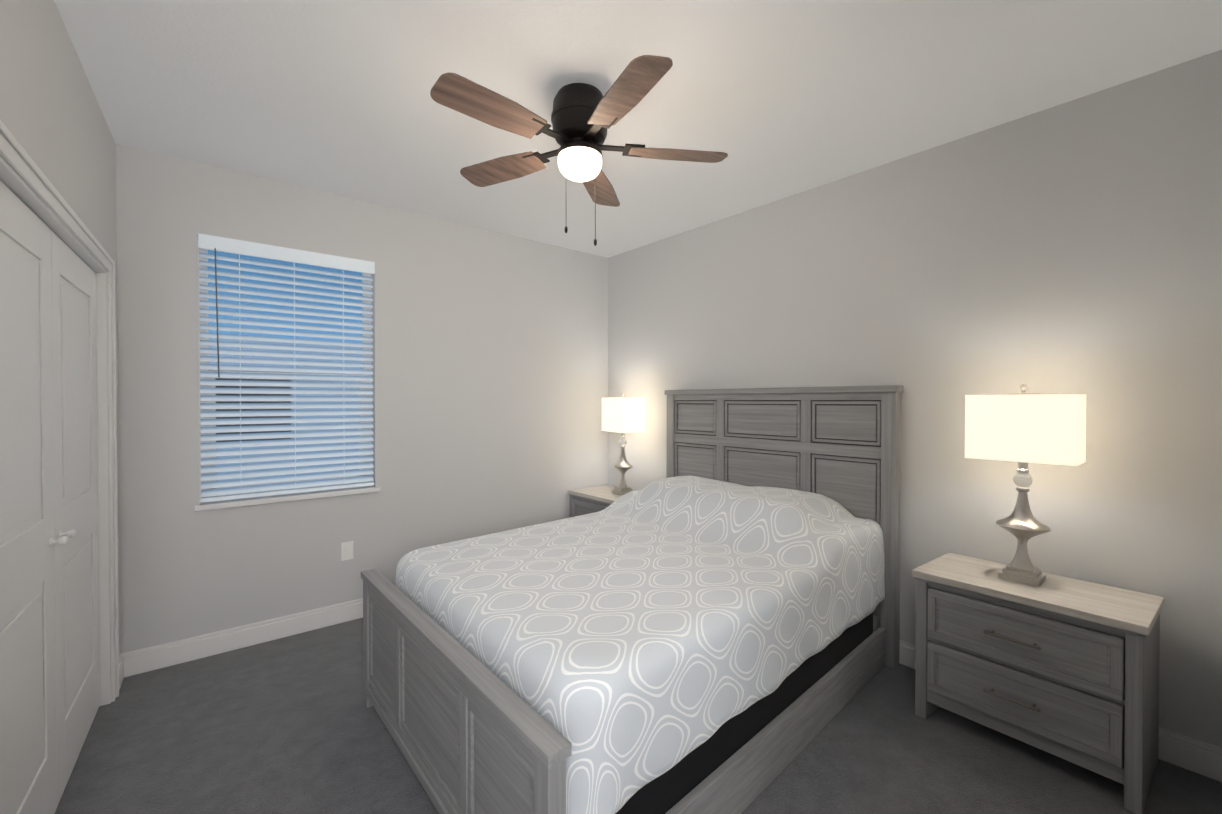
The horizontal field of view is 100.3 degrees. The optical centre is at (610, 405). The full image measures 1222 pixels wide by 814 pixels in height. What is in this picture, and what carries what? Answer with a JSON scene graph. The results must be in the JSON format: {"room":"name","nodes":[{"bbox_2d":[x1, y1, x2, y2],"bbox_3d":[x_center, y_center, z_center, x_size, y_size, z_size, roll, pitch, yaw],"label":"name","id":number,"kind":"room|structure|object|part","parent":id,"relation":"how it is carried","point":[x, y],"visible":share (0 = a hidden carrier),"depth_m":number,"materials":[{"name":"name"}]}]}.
{"room":"bedroom","nodes":[
{"label":"bedroom","id":0,"kind":"room"},
{"bbox_2d":[0,0,120,656],"bbox_3d":[-0.887,0.055,0.323,0.407,2.740,5.675,0,1,-40],"label":"wall","id":1,"kind":"structure","parent":0,"point":[52,119],"depth_m":1.72,"materials":[{"name":"grey paint"}]},
{"bbox_2d":[0,180,99,813],"bbox_3d":[-1.939,0.395,1.760,0.117,2.006,1.506,0,1,-40],"label":"closet doors","id":2,"kind":"structure","parent":1,"relation":"in","point":[49,637],"depth_m":1.68,"materials":[{"name":"white wood"}]},
{"bbox_2d":[0,120,118,705],"bbox_3d":[-1.931,0.362,1.762,0.195,2.096,1.661,0,1,-40],"label":"trim","id":3,"kind":"structure","parent":1,"relation":"attached to","point":[24,179],"depth_m":2.38,"materials":[{"name":"white wood"}]},
{"bbox_2d":[119,655,123,689],"bbox_3d":[-2.455,1.340,2.542,0.024,0.125,0.194,0,1,-40],"label":"baseboard","id":4,"kind":"structure","parent":1,"relation":"attached to","point":[121,669],"depth_m":2.56,"materials":[{"name":"white wood"}]},
{"bbox_2d":[116,144,607,653],"bbox_3d":[-1.679,0.024,3.412,4.460,2.740,0.140,0,1,-40],"label":"wall","id":5,"kind":"structure","parent":0,"point":[490,370],"depth_m":3.40,"materials":[{"name":"grey paint"}]},
{"bbox_2d":[120,598,362,677],"bbox_3d":[-1.292,1.329,3.645,3.303,0.125,0.015,0,1,-40],"label":"baseboard","id":6,"kind":"structure","parent":5,"relation":"attached to","point":[143,660],"depth_m":2.92,"materials":[{"name":"white wood"}]},
{"bbox_2d":[198,248,371,502],"bbox_3d":[-1.994,-0.204,3.190,0.915,1.500,0.055,0,1,-40],"label":"window","id":7,"kind":"structure","parent":5,"relation":"in","point":[206,307],"depth_m":3.08,"materials":[{"name":"white plastic"}]},
{"bbox_2d":[198,233,374,501],"bbox_3d":[-1.943,-0.209,3.129,0.911,1.487,0.072,0,1,-40],"label":"window blinds","id":8,"kind":"object","parent":7,"relation":"attached to","point":[233,246],"visible":0.94,"depth_m":3.09,"materials":[{"name":"white plastic"}]},
{"bbox_2d":[214,248,219,376],"bbox_3d":[-2.209,-0.526,2.857,0.018,0.732,0.021,0,1,-40],"label":"blind wand","id":9,"kind":"object","parent":8,"relation":"hanging from","point":[216,312],"visible":0.92,"depth_m":2.85,"materials":[{"name":"grey plastic"}]},
{"bbox_2d":[194,486,379,510],"bbox_3d":[-1.945,0.561,3.139,0.965,0.030,0.097,0,1,-40],"label":"window sill","id":10,"kind":"structure","parent":5,"relation":"attached to","point":[272,499],"depth_m":3.07,"materials":[{"name":"white wood"}]},
{"bbox_2d":[341,541,352,560],"bbox_3d":[-1.708,0.940,3.300,0.072,0.116,0.008,0,1,-40],"label":"electrical outlet plate","id":11,"kind":"object","parent":5,"relation":"attached to","point":[346,550],"visible":1,"depth_m":3.30,"materials":[{"name":"white plastic"}]},
{"bbox_2d":[54,0,1221,257],"bbox_3d":[0.146,-1.356,1.407,4.720,0.060,6.055,0,1,-40],"label":"ceiling","id":12,"kind":"structure","parent":0,"point":[774,100],"depth_m":2.10,"materials":[{"name":"white paint"}]},
{"bbox_2d":[430,55,727,245],"bbox_3d":[-0.155,-1.007,2.151,1.216,0.653,1.247,0,1,-40],"label":"ceiling fan","id":13,"kind":"object","parent":12,"relation":"hanging from","point":[584,116],"visible":1,"depth_m":2.07,"materials":[{"name":"brown wood"}]},
{"bbox_2d":[55,618,1221,813],"bbox_3d":[0.146,1.444,1.435,4.720,0.060,6.055,0,1,-40],"label":"floor","id":14,"kind":"structure","parent":0,"point":[293,724],"depth_m":2.03,"materials":[{"name":"carpet"}]},
{"bbox_2d":[568,485,635,516],"bbox_3d":[0.020,1.056,4.236,0.458,0.660,0.744,0,1,-40],"label":"nightstand","id":15,"kind":"object","parent":14,"relation":"on","point":[588,500],"visible":0.08,"depth_m":4.24,"materials":[{"name":"grey wood"}]},
{"bbox_2d":[602,392,644,494],"bbox_3d":[0.099,0.306,4.210,0.196,0.838,0.372,0,1,-30],"label":"lamp","id":16,"kind":"object","parent":15,"relation":"on","point":[622,416],"visible":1,"depth_m":4.11,"materials":[{"name":"white fabric"}]},
{"bbox_3d":[0.099,0.073,4.207,0.258,0.280,0.400,0,1,-40],"label":"lamp shade","id":17,"kind":"part","parent":16,"relation":"part of","materials":[{"name":"white fabric"}]},
{"bbox_2d":[361,385,903,813],"bbox_3d":[0.174,0.647,2.611,2.347,1.510,1.835,0,1,-40],"label":"bed","id":18,"kind":"object","parent":14,"relation":"on","point":[692,632],"visible":1,"depth_m":2.00,"materials":[{"name":"white fabric"}]},
{"bbox_2d":[912,553,1164,813],"bbox_3d":[1.759,1.077,2.152,0.473,0.660,0.758,0,1,-40],"label":"nightstand","id":19,"kind":"object","parent":14,"relation":"on","point":[1065,668],"visible":0.98,"depth_m":1.97,"materials":[{"name":"grey wood"}]},
{"bbox_2d":[965,384,1085,585],"bbox_3d":[1.774,0.326,2.195,0.196,0.838,0.372,0,1,-40],"label":"lamp","id":20,"kind":"object","parent":19,"relation":"on","point":[1023,431],"visible":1,"depth_m":2.14,"materials":[{"name":"white fabric"}]},
{"bbox_3d":[1.774,0.093,2.193,0.196,0.280,0.372,0,1,-40],"label":"lamp shade","id":21,"kind":"part","parent":20,"relation":"part of","materials":[{"name":"white fabric"}]},
{"bbox_2d":[608,50,1221,747],"bbox_3d":[1.291,0.026,3.218,0.140,2.740,3.955,0,1,-40],"label":"wall","id":22,"kind":"structure","parent":0,"point":[1072,246],"depth_m":2.37,"materials":[{"name":"grey paint"}]},
{"bbox_2d":[873,631,1221,781],"bbox_3d":[1.138,1.333,3.295,0.015,0.125,3.632,0,1,-40],"label":"baseboard","id":23,"kind":"structure","parent":22,"relation":"attached to","point":[1191,754],"depth_m":1.98,"materials":[{"name":"white wood"}]},
{"label":"outside","id":24,"kind":"structure","parent":0,"visible":0},
{"bbox_2d":[203,338,363,502],"bbox_3d":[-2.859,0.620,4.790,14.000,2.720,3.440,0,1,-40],"label":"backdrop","id":25,"kind":"structure","parent":24,"point":[271,350],"depth_m":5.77,"materials":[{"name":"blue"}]}
]}

